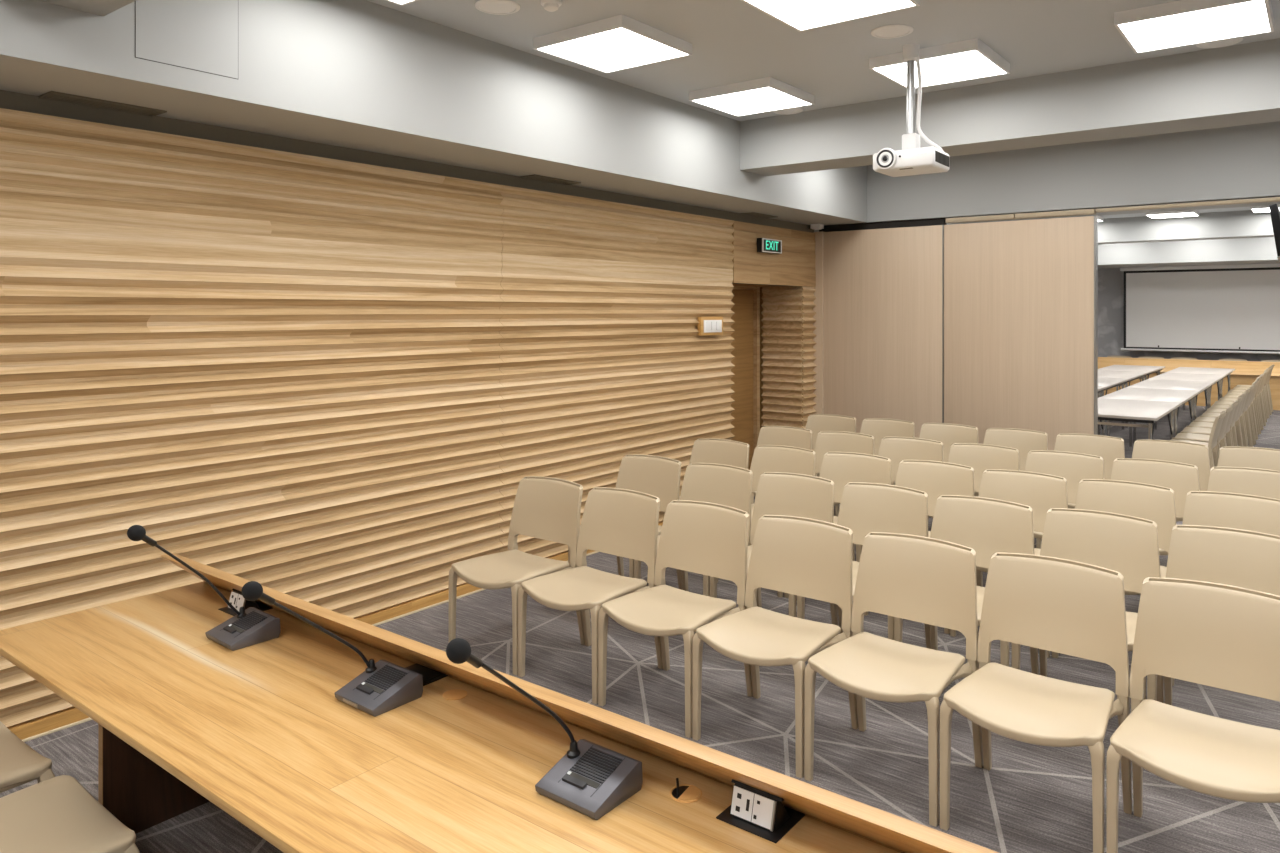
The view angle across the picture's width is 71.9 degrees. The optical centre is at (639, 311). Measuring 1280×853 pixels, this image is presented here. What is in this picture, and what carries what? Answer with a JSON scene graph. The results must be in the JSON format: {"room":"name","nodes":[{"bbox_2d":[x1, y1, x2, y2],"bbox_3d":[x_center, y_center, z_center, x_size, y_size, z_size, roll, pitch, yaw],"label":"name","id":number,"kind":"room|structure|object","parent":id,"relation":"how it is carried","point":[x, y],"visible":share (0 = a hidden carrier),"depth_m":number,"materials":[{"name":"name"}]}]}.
{"room":"lecture hall","nodes":[
{"label":"lecture hall","id":0,"kind":"room"},
{"bbox_2d":[0,108,816,727],"bbox_3d":[-1.520,0.459,5.143,0.484,2.522,10.250,0,0,38],"label":"wall","id":1,"kind":"structure","parent":0,"point":[335,385],"depth_m":4.59,"materials":[{"name":"brown wood"}]},
{"bbox_2d":[38,91,166,116],"bbox_3d":[-2.271,-0.876,3.738,0.150,0.007,0.444,0,0,38],"label":"air vent","id":2,"kind":"object","parent":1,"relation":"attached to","point":[51,95],"visible":1,"depth_m":3.71,"materials":[{"name":"metal"}]},
{"bbox_2d":[22,551,597,741],"bbox_3d":[-1.811,1.715,4.359,0.012,0.010,8.655,0,0,38],"label":"trim","id":3,"kind":"structure","parent":1,"relation":"attached to","point":[482,589],"depth_m":4.85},
{"bbox_2d":[8,521,662,739],"bbox_3d":[-1.346,1.689,5.008,0.053,0.062,10.250,0,0,38],"label":"baseboard","id":4,"kind":"structure","parent":1,"relation":"attached to","point":[44,724],"depth_m":4.83,"materials":[{"name":"brown wood"}]},
{"bbox_2d":[0,90,813,232],"bbox_3d":[-1.363,-0.842,5.021,0.012,0.077,10.250,0,0,38],"label":"trim","id":5,"kind":"structure","parent":1,"relation":"attached to","point":[8,99],"depth_m":4.63,"materials":[{"name":"metal"}]},
{"bbox_2d":[698,317,722,335],"bbox_3d":[0.574,0.125,7.429,0.052,0.149,0.366,0,0,38],"label":"light switch","id":6,"kind":"object","parent":1,"relation":"attached to","point":[707,325],"visible":1,"depth_m":7.41,"materials":[{"name":"plastic"}]},
{"bbox_2d":[731,286,759,469],"bbox_3d":[0.822,0.734,8.631,0.095,1.972,1.321,0,0,38],"label":"door","id":7,"kind":"structure","parent":1,"relation":"in","point":[746,300],"depth_m":8.99,"materials":[{"name":"brown wood"}]},
{"bbox_2d":[733,284,787,428],"bbox_3d":[1.005,0.709,8.507,0.535,2.022,1.451,0,0,38],"label":"trim","id":8,"kind":"structure","parent":1,"relation":"attached to","point":[747,285],"depth_m":9.16,"materials":[{"name":"brown wood"}]},
{"bbox_2d":[757,238,781,253],"bbox_3d":[1.209,-0.609,8.230,0.066,0.130,0.360,0,0,38],"label":"exit sign","id":9,"kind":"object","parent":1,"relation":"attached to","point":[764,245],"visible":1,"depth_m":8.18,"materials":[{"name":"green plastic"}]},
{"bbox_2d":[813,231,823,476],"bbox_3d":[1.851,0.453,9.069,0.110,2.535,0.112,0,0,38],"label":"trim","id":10,"kind":"structure","parent":1,"relation":"attached to","point":[819,236],"depth_m":9.01,"materials":[{"name":"laminate"}]},
{"bbox_2d":[819,218,946,231],"bbox_3d":[2.368,-0.848,8.697,1.285,0.065,0.065,0,0,38],"label":"trim","id":11,"kind":"structure","parent":1,"relation":"attached to","point":[933,221],"depth_m":8.63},
{"bbox_2d":[0,405,1279,852],"bbox_3d":[5.018,1.744,7.721,7.965,0.052,22.550,0,0,38],"label":"floor","id":12,"kind":"structure","parent":0,"point":[1032,798],"depth_m":3.58,"materials":[{"name":"carpet"}]},
{"bbox_2d":[0,721,54,792],"bbox_3d":[-2.003,1.308,2.440,0.495,0.824,0.558,0,0,37],"label":"chair","id":13,"kind":"object","parent":12,"relation":"on","point":[20,764],"visible":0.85,"depth_m":2.50,"materials":[{"name":"plastic"}]},
{"bbox_2d":[0,775,139,852],"bbox_3d":[-1.566,1.308,2.102,0.495,0.824,0.558,0,0,39],"label":"chair","id":14,"kind":"object","parent":12,"relation":"on","point":[57,814],"visible":1,"depth_m":2.22,"materials":[{"name":"plastic"}]},
{"bbox_2d":[0,553,998,852],"bbox_3d":[0.413,1.285,1.361,5.420,0.870,0.892,0,0,38],"label":"desk","id":15,"kind":"object","parent":12,"relation":"on","point":[260,733],"visible":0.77,"depth_m":1.99,"materials":[{"name":"brown wood"}]},
{"bbox_2d":[127,525,279,650],"bbox_3d":[-1.263,0.789,2.560,0.160,0.383,0.375,0,0,40],"label":"desk microphone","id":16,"kind":"object","parent":15,"relation":"on","point":[251,626],"visible":1,"depth_m":2.61,"materials":[{"name":"black plastic"}]},
{"bbox_2d":[232,611,266,629],"bbox_3d":[-1.177,0.931,2.658,0.086,0.022,0.065,0,0,40],"label":"speaker grille","id":17,"kind":"object","parent":16,"relation":"attached to","point":[249,620],"depth_m":2.66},
{"bbox_2d":[218,589,272,615],"bbox_3d":[-1.298,0.949,2.901,0.132,0.063,0.116,0,0,38],"label":"power socket","id":18,"kind":"object","parent":15,"relation":"on","point":[237,600],"visible":0.59,"depth_m":2.88,"materials":[{"name":"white plastic"}]},
{"bbox_2d":[241,581,422,716],"bbox_3d":[-0.740,0.802,2.138,0.168,0.357,0.398,0,0,38],"label":"desk microphone","id":19,"kind":"object","parent":15,"relation":"on","point":[384,686],"visible":1,"depth_m":2.20,"materials":[{"name":"black plastic"}]},
{"bbox_2d":[365,665,406,689],"bbox_3d":[-0.647,0.931,2.246,0.086,0.022,0.065,0,0,38],"label":"speaker grille","id":20,"kind":"object","parent":19,"relation":"attached to","point":[383,677],"depth_m":2.24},
{"bbox_2d":[406,663,447,685],"bbox_3d":[-0.600,0.977,2.368,0.132,0.006,0.116,0,0,38],"label":"power socket","id":21,"kind":"object","parent":15,"relation":"on","point":[429,675],"visible":0.43,"depth_m":2.37,"materials":[{"name":"black plastic"}]},
{"bbox_2d":[446,638,642,819],"bbox_3d":[-0.178,0.789,1.708,0.166,0.383,0.387,0,0,38],"label":"desk microphone","id":22,"kind":"object","parent":15,"relation":"on","point":[591,779],"visible":1,"depth_m":1.77,"materials":[{"name":"black plastic"}]},
{"bbox_2d":[570,747,621,782],"bbox_3d":[-0.090,0.931,1.812,0.086,0.022,0.065,0,0,38],"label":"speaker grille","id":23,"kind":"object","parent":22,"relation":"attached to","point":[589,764],"depth_m":1.81,"materials":[{"name":"plastic"}]},
{"bbox_2d":[670,778,701,802],"bbox_3d":[0.093,0.970,1.790,0.066,0.024,0.066,0,0,38],"label":"cable grommet","id":24,"kind":"object","parent":15,"relation":"on","point":[683,793],"visible":1,"depth_m":1.79,"materials":[{"name":"brown wood"}]},
{"bbox_2d":[716,779,804,842],"bbox_3d":[0.234,0.949,1.709,0.132,0.063,0.116,0,0,38],"label":"power socket","id":25,"kind":"object","parent":15,"relation":"on","point":[753,810],"visible":0.99,"depth_m":1.68,"materials":[{"name":"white plastic"}]},
{"bbox_2d":[449,476,584,674],"bbox_3d":[-0.621,1.308,4.516,0.495,0.824,0.558,0,0,38],"label":"chair","id":26,"kind":"object","parent":12,"relation":"on","point":[546,508],"visible":0.94,"depth_m":4.55,"materials":[{"name":"plastic"}]},
{"bbox_2d":[518,487,662,703],"bbox_3d":[-0.227,1.308,4.210,0.495,0.824,0.558,0,0,38],"label":"chair","id":27,"kind":"object","parent":12,"relation":"on","point":[615,521],"visible":0.96,"depth_m":4.25,"materials":[{"name":"plastic"}]},
{"bbox_2d":[568,454,682,589],"bbox_3d":[-0.075,1.308,5.251,0.495,0.824,0.558,0,0,38],"label":"chair","id":28,"kind":"object","parent":12,"relation":"on","point":[658,476],"visible":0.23,"depth_m":5.41,"materials":[{"name":"plastic"}]},
{"bbox_2d":[598,500,752,737],"bbox_3d":[0.166,1.308,3.904,0.495,0.824,0.558,0,0,38],"label":"chair","id":29,"kind":"object","parent":12,"relation":"on","point":[705,538],"visible":0.98,"depth_m":3.95,"materials":[{"name":"plastic"}]},
{"bbox_2d":[634,463,752,596],"bbox_3d":[0.315,1.308,4.943,0.495,0.824,0.558,0,0,38],"label":"chair","id":30,"kind":"object","parent":12,"relation":"on","point":[728,485],"visible":0.34,"depth_m":5.11,"materials":[{"name":"plastic"}]},
{"bbox_2d":[661,438,748,512],"bbox_3d":[0.421,1.308,5.954,0.495,0.824,0.558,0,0,38],"label":"chair","id":31,"kind":"object","parent":12,"relation":"on","point":[705,450],"visible":0.24,"depth_m":6.14,"materials":[{"name":"plastic"}]},
{"bbox_2d":[717,445,815,596],"bbox_3d":[0.812,1.308,5.645,0.495,0.824,0.558,0,0,38],"label":"chair","id":32,"kind":"object","parent":12,"relation":"on","point":[766,458],"visible":0.23,"depth_m":5.84,"materials":[{"name":"plastic"}]},
{"bbox_2d":[710,472,838,625],"bbox_3d":[0.711,1.308,4.641,0.495,0.824,0.558,0,0,38],"label":"chair","id":33,"kind":"object","parent":12,"relation":"on","point":[778,493],"visible":0.3,"depth_m":4.81,"materials":[{"name":"plastic"}]},
{"bbox_2d":[692,515,858,777],"bbox_3d":[0.559,1.308,3.598,0.495,0.824,0.558,0,0,38],"label":"chair","id":34,"kind":"object","parent":12,"relation":"on","point":[800,556],"visible":0.98,"depth_m":3.64,"materials":[{"name":"plastic"}]},
{"bbox_2d":[754,426,811,496],"bbox_3d":[0.986,1.308,6.646,0.495,0.824,0.558,0,0,38],"label":"chair","id":35,"kind":"object","parent":12,"relation":"on","point":[768,435],"visible":0.25,"depth_m":6.83,"materials":[{"name":"plastic"}]},
{"bbox_2d":[806,414,855,475],"bbox_3d":[1.515,1.308,7.442,0.495,0.824,0.558,0,0,38],"label":"chair","id":36,"kind":"object","parent":12,"relation":"on","point":[817,423],"visible":0.19,"depth_m":7.65,"materials":[{"name":"plastic"}]},
{"bbox_2d":[785,452,890,597],"bbox_3d":[1.218,1.308,5.355,0.495,0.824,0.558,0,0,38],"label":"chair","id":37,"kind":"object","parent":12,"relation":"on","point":[842,468],"visible":0.27,"depth_m":5.54,"materials":[{"name":"plastic"}]},
{"bbox_2d":[814,431,873,504],"bbox_3d":[1.376,1.308,6.336,0.495,0.824,0.558,0,0,38],"label":"chair","id":38,"kind":"object","parent":12,"relation":"on","point":[826,441],"visible":0.18,"depth_m":6.55,"materials":[{"name":"plastic"}]},
{"bbox_2d":[797,482,930,648],"bbox_3d":[1.113,1.308,4.342,0.495,0.824,0.558,0,0,38],"label":"chair","id":39,"kind":"object","parent":12,"relation":"on","point":[865,508],"visible":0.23,"depth_m":4.51,"materials":[{"name":"plastic"}]},
{"bbox_2d":[835,418,914,516],"bbox_3d":[1.916,1.308,7.134,0.495,0.824,0.558,0,0,38],"label":"chair","id":40,"kind":"object","parent":12,"relation":"on","point":[880,428],"visible":0.18,"depth_m":7.33,"materials":[{"name":"plastic"}]},
{"bbox_2d":[824,225,943,437],"bbox_3d":[2.389,0.449,8.671,1.225,2.518,0.096,0,0,38],"label":"partition panel","id":41,"kind":"object","parent":12,"relation":"on","point":[884,288],"visible":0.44,"depth_m":8.61,"materials":[{"name":"laminate"}]},
{"bbox_2d":[804,532,982,826],"bbox_3d":[0.953,1.308,3.292,0.495,0.824,0.558,0,0,38],"label":"chair","id":42,"kind":"object","parent":12,"relation":"on","point":[927,580],"visible":1,"depth_m":3.33,"materials":[{"name":"plastic"}]},
{"bbox_2d":[852,437,942,560],"bbox_3d":[1.774,1.308,6.037,0.495,0.824,0.558,0,0,38],"label":"chair","id":43,"kind":"object","parent":12,"relation":"on","point":[897,449],"visible":0.15,"depth_m":6.24,"materials":[{"name":"plastic"}]},
{"bbox_2d":[864,460,976,633],"bbox_3d":[1.611,1.308,5.049,0.495,0.824,0.558,0,0,38],"label":"chair","id":44,"kind":"object","parent":12,"relation":"on","point":[935,478],"visible":0.16,"depth_m":5.22,"materials":[{"name":"plastic"}]},
{"bbox_2d":[919,423,977,496],"bbox_3d":[2.315,1.308,6.823,0.495,0.824,0.558,0,0,38],"label":"chair","id":45,"kind":"object","parent":12,"relation":"on","point":[949,434],"visible":0.15,"depth_m":7.00,"materials":[{"name":"plastic"}]},
{"bbox_2d":[894,495,1038,674],"bbox_3d":[1.493,1.308,4.020,0.495,0.824,0.558,0,0,38],"label":"chair","id":46,"kind":"object","parent":12,"relation":"on","point":[988,526],"visible":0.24,"depth_m":4.17,"materials":[{"name":"plastic"}]},
{"bbox_2d":[928,443,1019,519],"bbox_3d":[2.163,1.308,5.725,0.495,0.824,0.558,0,0,38],"label":"chair","id":47,"kind":"object","parent":12,"relation":"on","point":[981,457],"visible":0.16,"depth_m":5.90,"materials":[{"name":"plastic"}]},
{"bbox_2d":[950,469,1067,657],"bbox_3d":[1.992,1.308,4.725,0.495,0.824,0.558,0,0,38],"label":"chair","id":48,"kind":"object","parent":12,"relation":"on","point":[1042,492],"visible":0.23,"depth_m":4.88,"materials":[{"name":"plastic"}]},
{"bbox_2d":[974,428,1047,494],"bbox_3d":[2.714,1.308,6.514,0.495,0.824,0.558,0,0,38],"label":"chair","id":49,"kind":"object","parent":12,"relation":"on","point":[1024,440],"visible":0.14,"depth_m":6.67,"materials":[{"name":"plastic"}]},
{"bbox_2d":[944,216,1097,495],"bbox_3d":[3.381,0.449,7.899,1.282,2.518,0.096,0,0,38],"label":"partition panel","id":50,"kind":"object","parent":12,"relation":"on","point":[1021,296],"visible":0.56,"depth_m":7.83,"materials":[{"name":"laminate"}]},
{"bbox_2d":[946,197,1279,223],"bbox_3d":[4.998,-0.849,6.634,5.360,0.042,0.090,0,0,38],"label":"trim","id":51,"kind":"structure","parent":50,"relation":"attached to","point":[1271,199],"depth_m":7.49,"materials":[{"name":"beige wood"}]},
{"bbox_2d":[940,552,1131,852],"bbox_3d":[1.346,1.308,2.986,0.495,0.824,0.558,0,0,38],"label":"chair","id":52,"kind":"object","parent":12,"relation":"on","point":[1059,605],"visible":0.98,"depth_m":3.03,"materials":[{"name":"plastic"}]},
{"bbox_2d":[1025,450,1103,538],"bbox_3d":[2.554,1.308,5.415,0.495,0.824,0.558,0,0,38],"label":"chair","id":53,"kind":"object","parent":12,"relation":"on","point":[1074,467],"visible":0.2,"depth_m":5.57,"materials":[{"name":"plastic"}]},
{"bbox_2d":[1036,433,1124,548],"bbox_3d":[3.117,1.308,6.209,0.495,0.824,0.558,0,0,38],"label":"chair","id":54,"kind":"object","parent":12,"relation":"on","point":[1109,448],"visible":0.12,"depth_m":6.36,"materials":[{"name":"plastic"}]},
{"bbox_2d":[1012,508,1163,702],"bbox_3d":[1.899,1.308,3.731,0.495,0.824,0.558,0,0,38],"label":"chair","id":55,"kind":"object","parent":12,"relation":"on","point":[1127,545],"visible":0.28,"depth_m":3.88,"materials":[{"name":"plastic"}]},
{"bbox_2d":[1052,479,1175,657],"bbox_3d":[2.398,1.308,4.435,0.495,0.824,0.558,0,0,38],"label":"chair","id":56,"kind":"object","parent":12,"relation":"on","point":[1155,503],"visible":0.19,"depth_m":4.59,"materials":[{"name":"plastic"}]},
{"bbox_2d":[1098,370,1149,427],"bbox_3d":[7.400,1.350,13.846,0.810,0.740,1.764,0,0,38],"label":"folding table","id":57,"kind":"object","parent":12,"relation":"on","point":[1133,375],"visible":0.28,"depth_m":13.68,"materials":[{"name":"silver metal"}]},
{"bbox_2d":[1098,365,1164,396],"bbox_3d":[8.483,1.350,15.239,0.810,0.740,1.764,0,0,38],"label":"folding table","id":58,"kind":"object","parent":12,"relation":"on","point":[1152,369],"visible":0.44,"depth_m":15.12,"materials":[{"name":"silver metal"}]},
{"bbox_2d":[1098,398,1181,439],"bbox_3d":[4.965,1.350,9.036,0.810,0.740,1.764,0,0,38],"label":"folding table","id":59,"kind":"object","parent":12,"relation":"on","point":[1141,411],"visible":0.59,"depth_m":8.71,"materials":[{"name":"white laminate"}]},
{"bbox_2d":[1099,387,1199,446],"bbox_3d":[6.048,1.350,10.428,0.810,0.740,1.764,0,0,38],"label":"folding table","id":60,"kind":"object","parent":12,"relation":"on","point":[1147,394],"visible":0.59,"depth_m":10.39,"materials":[{"name":"white laminate"}]},
{"bbox_2d":[1111,458,1199,554],"bbox_3d":[2.947,1.308,5.109,0.495,0.824,0.558,0,0,38],"label":"chair","id":61,"kind":"object","parent":12,"relation":"on","point":[1182,478],"visible":0.17,"depth_m":5.26,"materials":[{"name":"plastic"}]},
{"bbox_2d":[1132,440,1209,520],"bbox_3d":[3.513,1.308,5.892,0.495,0.824,0.558,0,0,38],"label":"chair","id":62,"kind":"object","parent":12,"relation":"on","point":[1195,454],"visible":0.16,"depth_m":6.04,"materials":[{"name":"plastic"}]},
{"bbox_2d":[1128,379,1213,443],"bbox_3d":[7.132,1.350,11.820,0.810,0.740,1.764,0,0,38],"label":"folding table","id":63,"kind":"object","parent":12,"relation":"on","point":[1201,386],"visible":0.51,"depth_m":11.65,"materials":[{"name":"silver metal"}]},
{"bbox_2d":[1149,372,1225,429],"bbox_3d":[8.215,1.350,13.212,0.810,0.740,1.764,0,0,38],"label":"folding table","id":64,"kind":"object","parent":12,"relation":"on","point":[1216,378],"visible":0.51,"depth_m":13.06,"materials":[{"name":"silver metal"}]},
{"bbox_2d":[1098,357,1279,409],"bbox_3d":[10.884,1.307,15.897,5.650,0.826,0.779,0,0,38],"label":"desk","id":65,"kind":"object","parent":12,"relation":"on","point":[1246,372],"visible":0.21,"depth_m":15.90,"materials":[{"name":"brown wood"}]},
{"bbox_2d":[1107,577,1279,852],"bbox_3d":[1.740,1.308,2.679,0.495,0.824,0.558,0,0,38],"label":"chair","id":66,"kind":"object","parent":12,"relation":"on","point":[1222,636],"visible":1,"depth_m":2.78,"materials":[{"name":"plastic"}]},
{"bbox_2d":[1168,367,1234,409],"bbox_3d":[9.299,1.350,14.604,0.810,0.740,1.764,0,0,38],"label":"folding table","id":67,"kind":"object","parent":12,"relation":"on","point":[1224,371],"visible":0.5,"depth_m":14.61,"materials":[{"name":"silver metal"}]},
{"bbox_2d":[1171,406,1232,453],"bbox_3d":[5.365,1.308,8.484,0.558,0.824,0.495,0,0,39],"label":"chair","id":68,"kind":"object","parent":12,"relation":"on","point":[1221,438],"visible":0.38,"depth_m":8.29,"materials":[{"name":"plastic"}]},
{"bbox_2d":[1172,401,1237,445],"bbox_3d":[5.733,1.308,8.952,0.558,0.824,0.495,0,0,39],"label":"chair","id":69,"kind":"object","parent":12,"relation":"on","point":[1180,436],"visible":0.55,"depth_m":8.91,"materials":[{"name":"plastic"}]},
{"bbox_2d":[1180,396,1242,445],"bbox_3d":[6.104,1.308,9.426,0.558,0.824,0.495,0,0,37],"label":"chair","id":70,"kind":"object","parent":12,"relation":"on","point":[1195,430],"visible":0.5,"depth_m":9.37,"materials":[{"name":"plastic"}]},
{"bbox_2d":[1147,525,1279,704],"bbox_3d":[2.284,1.308,3.415,0.495,0.824,0.558,0,0,38],"label":"chair","id":71,"kind":"object","parent":12,"relation":"on","point":[1247,559],"visible":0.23,"depth_m":3.61,"materials":[{"name":"plastic"}]},
{"bbox_2d":[1186,392,1245,446],"bbox_3d":[6.462,1.308,9.893,0.558,0.824,0.495,0,0,39],"label":"chair","id":72,"kind":"object","parent":12,"relation":"on","point":[1192,424],"visible":0.34,"depth_m":9.93,"materials":[{"name":"plastic"}]},
{"bbox_2d":[1208,411,1225,469],"bbox_3d":[4.996,1.308,8.023,0.558,0.824,0.495,0,0,38],"label":"chair","id":73,"kind":"object","parent":12,"relation":"on","point":[1212,444],"visible":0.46,"depth_m":7.74,"materials":[{"name":"plastic"}]},
{"bbox_2d":[1172,491,1279,685],"bbox_3d":[2.780,1.308,4.115,0.495,0.824,0.558,0,0,38],"label":"chair","id":74,"kind":"object","parent":12,"relation":"on","point":[1255,513],"visible":0.2,"depth_m":4.32,"materials":[{"name":"plastic"}]},
{"bbox_2d":[1199,385,1253,446],"bbox_3d":[7.200,1.308,10.827,0.558,0.824,0.495,0,0,39],"label":"chair","id":75,"kind":"object","parent":12,"relation":"on","point":[1245,413],"visible":0.46,"depth_m":10.85,"materials":[{"name":"plastic"}]},
{"bbox_2d":[1207,467,1279,498],"bbox_3d":[3.349,1.308,4.813,0.495,0.824,0.558,0,0,38],"label":"chair","id":76,"kind":"object","parent":12,"relation":"on","point":[1242,480],"visible":0.2,"depth_m":5.03,"materials":[{"name":"plastic"}]},
{"bbox_2d":[1217,446,1279,470],"bbox_3d":[3.910,1.308,5.581,0.495,0.824,0.558,0,0,38],"label":"chair","id":77,"kind":"object","parent":12,"relation":"on","point":[1229,456],"visible":0.16,"depth_m":5.80,"materials":[{"name":"plastic"}]},
{"bbox_2d":[367,0,1279,218],"bbox_3d":[4.979,-1.520,7.752,8.065,0.100,22.550,0,0,38],"label":"ceiling","id":78,"kind":"structure","parent":0,"point":[732,41],"depth_m":4.71,"materials":[{"name":"paint"}]},
{"bbox_2d":[38,0,135,15],"bbox_3d":[0.303,-1.282,1.228,6.130,0.375,0.410,0,0,38],"label":"trim","id":79,"kind":"structure","parent":78,"relation":"attached to","point":[98,7],"depth_m":3.15,"materials":[{"name":"grey paint"}]},
{"bbox_2d":[475,0,519,14],"bbox_3d":[-0.686,-1.466,4.247,0.216,0.008,0.216,0,0,38],"label":"ceiling speaker","id":80,"kind":"object","parent":78,"relation":"attached to","point":[497,7],"visible":1,"depth_m":4.23,"materials":[{"name":"white plastic"}]},
{"bbox_2d":[479,1,515,12],"bbox_3d":[-0.686,-1.465,4.247,0.173,0.005,0.173,0,0,-12],"label":"grille","id":81,"kind":"object","parent":80,"relation":"attached to","point":[484,6],"depth_m":4.23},
{"bbox_2d":[533,14,691,72],"bbox_3d":[-0.144,-1.440,4.794,0.616,0.060,0.616,0,0,38],"label":"ceiling light","id":82,"kind":"object","parent":78,"relation":"attached to","point":[619,42],"visible":1,"depth_m":4.71,"materials":[{"name":"plastic"}]},
{"bbox_2d":[540,28,686,71],"bbox_3d":[-0.144,-1.417,4.794,0.587,0.006,0.587,0,0,38],"label":"diffuser","id":83,"kind":"object","parent":82,"relation":"attached to","point":[600,49],"depth_m":4.74,"materials":[{"name":"plastic"}]},
{"bbox_2d":[689,77,814,116],"bbox_3d":[0.759,-1.440,5.954,0.616,0.060,0.616,0,0,38],"label":"ceiling light","id":84,"kind":"object","parent":78,"relation":"attached to","point":[767,94],"visible":1,"depth_m":5.86,"materials":[{"name":"plastic"}]},
{"bbox_2d":[693,87,809,114],"bbox_3d":[0.759,-1.417,5.954,0.587,0.006,0.587,0,0,38],"label":"diffuser","id":85,"kind":"object","parent":84,"relation":"attached to","point":[732,100],"depth_m":5.89,"materials":[{"name":"plastic"}]},
{"bbox_2d":[741,0,919,31],"bbox_3d":[0.859,-1.440,4.013,0.616,0.060,0.616,0,0,38],"label":"ceiling light","id":86,"kind":"object","parent":78,"relation":"attached to","point":[801,15],"visible":1,"depth_m":4.13,"materials":[{"name":"plastic"}]},
{"bbox_2d":[871,24,913,37],"bbox_3d":[1.321,-1.466,4.623,0.216,0.008,0.216,0,0,38],"label":"ceiling speaker","id":87,"kind":"object","parent":78,"relation":"attached to","point":[895,30],"visible":1,"depth_m":4.61,"materials":[{"name":"white plastic"}]},
{"bbox_2d":[875,27,908,36],"bbox_3d":[1.321,-1.465,4.623,0.173,0.005,0.173,0,0,-3],"label":"grille","id":88,"kind":"object","parent":87,"relation":"attached to","point":[880,31],"depth_m":4.61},
{"bbox_2d":[902,43,919,62],"bbox_3d":[1.501,-1.427,4.884,0.092,0.085,0.092,0,0,38],"label":"ceiling mount","id":89,"kind":"object","parent":78,"relation":"attached to","point":[910,51],"depth_m":4.85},
{"bbox_2d":[873,43,949,176],"bbox_3d":[1.492,-1.119,4.854,0.342,0.701,0.318,0,0,38],"label":"projector","id":90,"kind":"object","parent":78,"relation":"hanging from","point":[912,159],"visible":1,"depth_m":4.84,"materials":[{"name":"white plastic"}]},
{"bbox_2d":[869,38,1009,88],"bbox_3d":[1.762,-1.440,5.173,0.616,0.060,0.616,0,0,38],"label":"ceiling light","id":91,"kind":"object","parent":78,"relation":"attached to","point":[971,59],"visible":0.83,"depth_m":5.08,"materials":[{"name":"plastic"}]},
{"bbox_2d":[873,50,1005,86],"bbox_3d":[1.762,-1.417,5.173,0.587,0.006,0.587,0,0,38],"label":"diffuser","id":92,"kind":"object","parent":91,"relation":"attached to","point":[938,67],"depth_m":5.11,"materials":[{"name":"plastic"}]},
{"bbox_2d":[740,38,1279,175],"bbox_3d":[3.319,-1.282,5.102,6.130,0.375,0.410,0,0,38],"label":"ceiling beam","id":93,"kind":"structure","parent":78,"relation":"attached to","point":[1235,85],"depth_m":5.50,"materials":[{"name":"grey paint"}]},
{"bbox_2d":[1145,210,1199,218],"bbox_3d":[7.846,-1.440,12.990,0.616,0.060,0.616,0,0,38],"label":"ceiling light","id":94,"kind":"object","parent":78,"relation":"attached to","point":[1186,213],"visible":0.84,"depth_m":12.87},
{"bbox_2d":[1098,210,1273,243],"bbox_3d":[9.271,-1.282,12.749,6.130,0.375,0.410,0,0,38],"label":"trim","id":95,"kind":"structure","parent":78,"relation":"attached to","point":[1246,223],"depth_m":13.29,"materials":[{"name":"grey paint"}]},
{"bbox_2d":[1114,0,1273,53],"bbox_3d":[2.765,-1.440,4.393,0.616,0.060,0.616,0,0,38],"label":"ceiling light","id":96,"kind":"object","parent":78,"relation":"attached to","point":[1179,23],"visible":1,"depth_m":4.32,"materials":[{"name":"plastic"}]},
{"bbox_2d":[1196,37,1242,48],"bbox_3d":[3.156,-1.466,4.804,0.216,0.008,0.216,0,0,38],"label":"ceiling speaker","id":97,"kind":"object","parent":78,"relation":"attached to","point":[1227,42],"visible":0.71,"depth_m":4.82,"materials":[{"name":"white plastic"}]},
{"bbox_2d":[1201,38,1237,46],"bbox_3d":[3.156,-1.465,4.804,0.173,0.005,0.173,0,0,-3],"label":"grille","id":98,"kind":"object","parent":97,"relation":"attached to","point":[1227,42],"depth_m":4.82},
{"bbox_2d":[1269,204,1279,260],"bbox_3d":[6.261,-0.980,8.559,0.202,0.980,1.200,0,0,38],"label":"television","id":99,"kind":"object","parent":78,"relation":"hanging from","point":[1274,209],"visible":1,"depth_m":8.11,"materials":[{"name":"black plastic"}]},
{"bbox_2d":[867,121,1279,222],"bbox_3d":[4.707,-1.175,6.886,6.130,0.590,0.150,0,0,38],"label":"ceiling beam","id":100,"kind":"structure","parent":0,"point":[1242,161],"depth_m":7.46,"materials":[{"name":"grey paint"}]},
{"bbox_2d":[1098,269,1279,361],"bbox_3d":[12.110,0.125,16.425,7.465,3.190,0.100,0,0,38],"label":"wall","id":101,"kind":"structure","parent":0,"point":[1110,281],"depth_m":18.15,"materials":[{"name":"paint"}]},
{"bbox_2d":[0,0,1104,268],"bbox_3d":[2.579,-1.175,9.619,0.585,0.590,22.350,0,0,38],"label":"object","id":102,"kind":"structure","parent":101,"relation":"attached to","point":[365,75],"depth_m":4.46,"materials":[{"name":"grey paint"}]},
{"bbox_2d":[135,0,237,78],"bbox_3d":[-1.799,-1.169,3.517,0.004,0.405,0.405,0,0,38],"label":"access panel","id":103,"kind":"object","parent":102,"relation":"attached to","point":[198,35],"visible":1,"depth_m":3.52,"materials":[{"name":"grey paint"}]},
{"bbox_2d":[1098,237,1279,268],"bbox_3d":[11.525,-1.175,15.645,6.130,0.590,1.850,0,0,38],"label":"trim","id":104,"kind":"structure","parent":101,"relation":"attached to","point":[1262,250],"depth_m":15.87,"materials":[{"name":"grey paint"}]},
{"bbox_2d":[1120,264,1279,353],"bbox_3d":[11.399,-0.046,16.586,4.195,1.671,0.120,0,0,38],"label":"projection screen","id":105,"kind":"object","parent":101,"relation":"hanging from","point":[1209,308],"visible":0.98,"depth_m":17.00,"materials":[{"name":"fabric"}]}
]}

